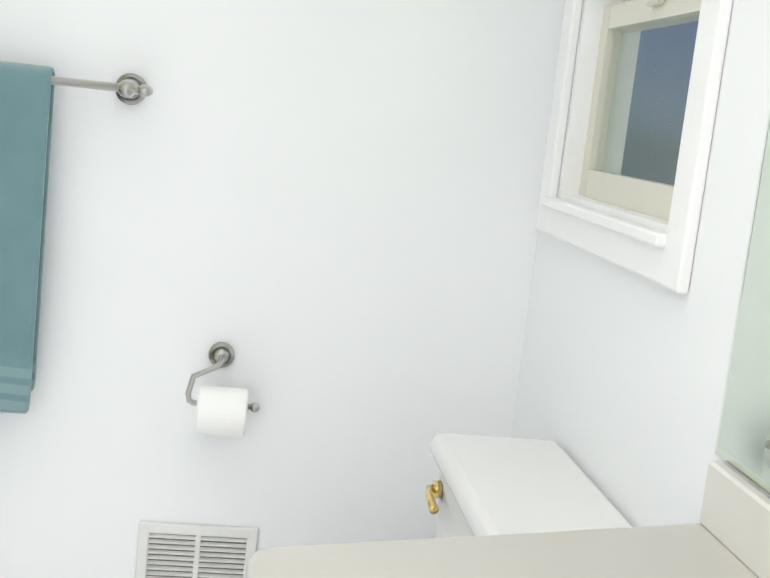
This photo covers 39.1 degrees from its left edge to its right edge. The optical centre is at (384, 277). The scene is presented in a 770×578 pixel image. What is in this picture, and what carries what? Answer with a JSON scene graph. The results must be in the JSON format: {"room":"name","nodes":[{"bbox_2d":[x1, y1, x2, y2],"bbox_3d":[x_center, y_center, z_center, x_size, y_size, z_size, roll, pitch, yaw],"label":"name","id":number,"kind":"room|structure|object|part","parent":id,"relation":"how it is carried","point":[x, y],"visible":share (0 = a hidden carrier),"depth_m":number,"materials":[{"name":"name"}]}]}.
{"room":"bathroom","nodes":[
{"label":"bathroom","id":0,"kind":"room"},
{"bbox_2d":[0,0,564,577],"bbox_3d":[-0.718,-0.283,2.247,2.370,2.330,0.120,5,9,-8],"label":"wall","id":1,"kind":"structure","parent":0,"point":[320,216],"depth_m":2.29,"materials":[{"name":"white paint"}]},
{"bbox_2d":[51,73,152,104],"bbox_3d":[-0.834,-0.404,2.103,0.761,0.064,0.092,5,9,-8],"label":"towel rail","id":2,"kind":"object","parent":1,"relation":"attached to","point":[130,88],"visible":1,"depth_m":2.11,"materials":[{"name":"silver metal"}]},
{"bbox_2d":[0,61,54,413],"bbox_3d":[-0.832,-0.054,2.122,0.307,0.775,0.104,5,9,-8],"label":"hanging towel","id":3,"kind":"object","parent":2,"relation":"hanging from","point":[26,101],"visible":1,"depth_m":2.11,"materials":[{"name":"teal fabric"}]},
{"bbox_2d":[135,521,258,577],"bbox_3d":[-0.415,0.650,2.369,0.257,0.230,0.012,5,9,-8],"label":"air vent","id":4,"kind":"object","parent":1,"relation":"in","point":[170,550],"visible":0.98,"depth_m":2.36,"materials":[{"name":"metal"}]},
{"bbox_2d":[185,342,259,437],"bbox_3d":[-0.336,0.245,2.250,0.154,0.198,0.134,5,9,-8],"label":"toilet paper holder","id":5,"kind":"object","parent":1,"relation":"attached to","point":[221,411],"visible":1,"depth_m":2.20,"materials":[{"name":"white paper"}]},
{"bbox_2d":[511,0,769,526],"bbox_3d":[0.559,0.037,1.059,0.120,2.330,2.620,5,9,-8],"label":"wall","id":6,"kind":"structure","parent":0,"point":[621,385],"depth_m":1.62,"materials":[{"name":"white paint"}]},
{"bbox_2d":[558,0,668,232],"bbox_3d":[0.493,-0.476,1.863,0.120,0.761,0.639,5,9,-8],"label":"window frame","id":7,"kind":"structure","parent":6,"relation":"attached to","point":[582,89],"depth_m":2.18,"materials":[{"name":"white paint"}]},
{"bbox_2d":[536,0,732,293],"bbox_3d":[0.464,-0.478,1.859,0.129,0.901,0.779,5,9,-8],"label":"window","id":8,"kind":"structure","parent":6,"relation":"in","point":[664,259],"depth_m":1.84,"materials":[{"name":"white paint"}]},
{"bbox_3d":[0.492,-0.476,1.862,0.073,0.729,0.607,5,9,-8],"label":"window sash","id":9,"kind":"part","parent":8,"relation":"part of","materials":[{"name":"white wood"}]},
{"bbox_3d":[0.501,-0.481,1.863,0.032,0.632,0.523,5,9,-8],"label":"glass","id":10,"kind":"part","parent":8,"relation":"part of","materials":[{"name":"clear glass"}]},
{"bbox_2d":[714,110,769,494],"bbox_3d":[0.573,-0.132,0.594,0.008,0.980,1.520,5,9,-8],"label":"mirror","id":11,"kind":"object","parent":6,"relation":"attached to","point":[742,446],"visible":1,"depth_m":1.33,"materials":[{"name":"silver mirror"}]},
{"bbox_3d":[-0.684,1.131,1.083,2.370,0.100,2.860,5,9,-8],"label":"floor","id":12,"kind":"structure","parent":0,"visible":0},
{"bbox_2d":[246,461,769,577],"bbox_3d":[0.177,0.766,0.644,0.612,0.936,1.571,5,9,-8],"label":"countertop","id":13,"kind":"structure","parent":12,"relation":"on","point":[728,536],"depth_m":1.23,"materials":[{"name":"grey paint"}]},
{"bbox_2d":[425,432,632,537],"bbox_3d":[-0.034,0.673,1.807,0.724,0.730,0.518,5,9,-8],"label":"toilet","id":14,"kind":"object","parent":12,"relation":"on","point":[483,485],"visible":0.6,"depth_m":1.78,"materials":[{"name":"white ceramic"}]},
{"bbox_3d":[0.088,0.388,1.929,0.035,0.032,0.102,5,9,-8],"label":"flush handle","id":15,"kind":"part","parent":14,"relation":"part of","materials":[{"name":"gold metal"}]}
]}

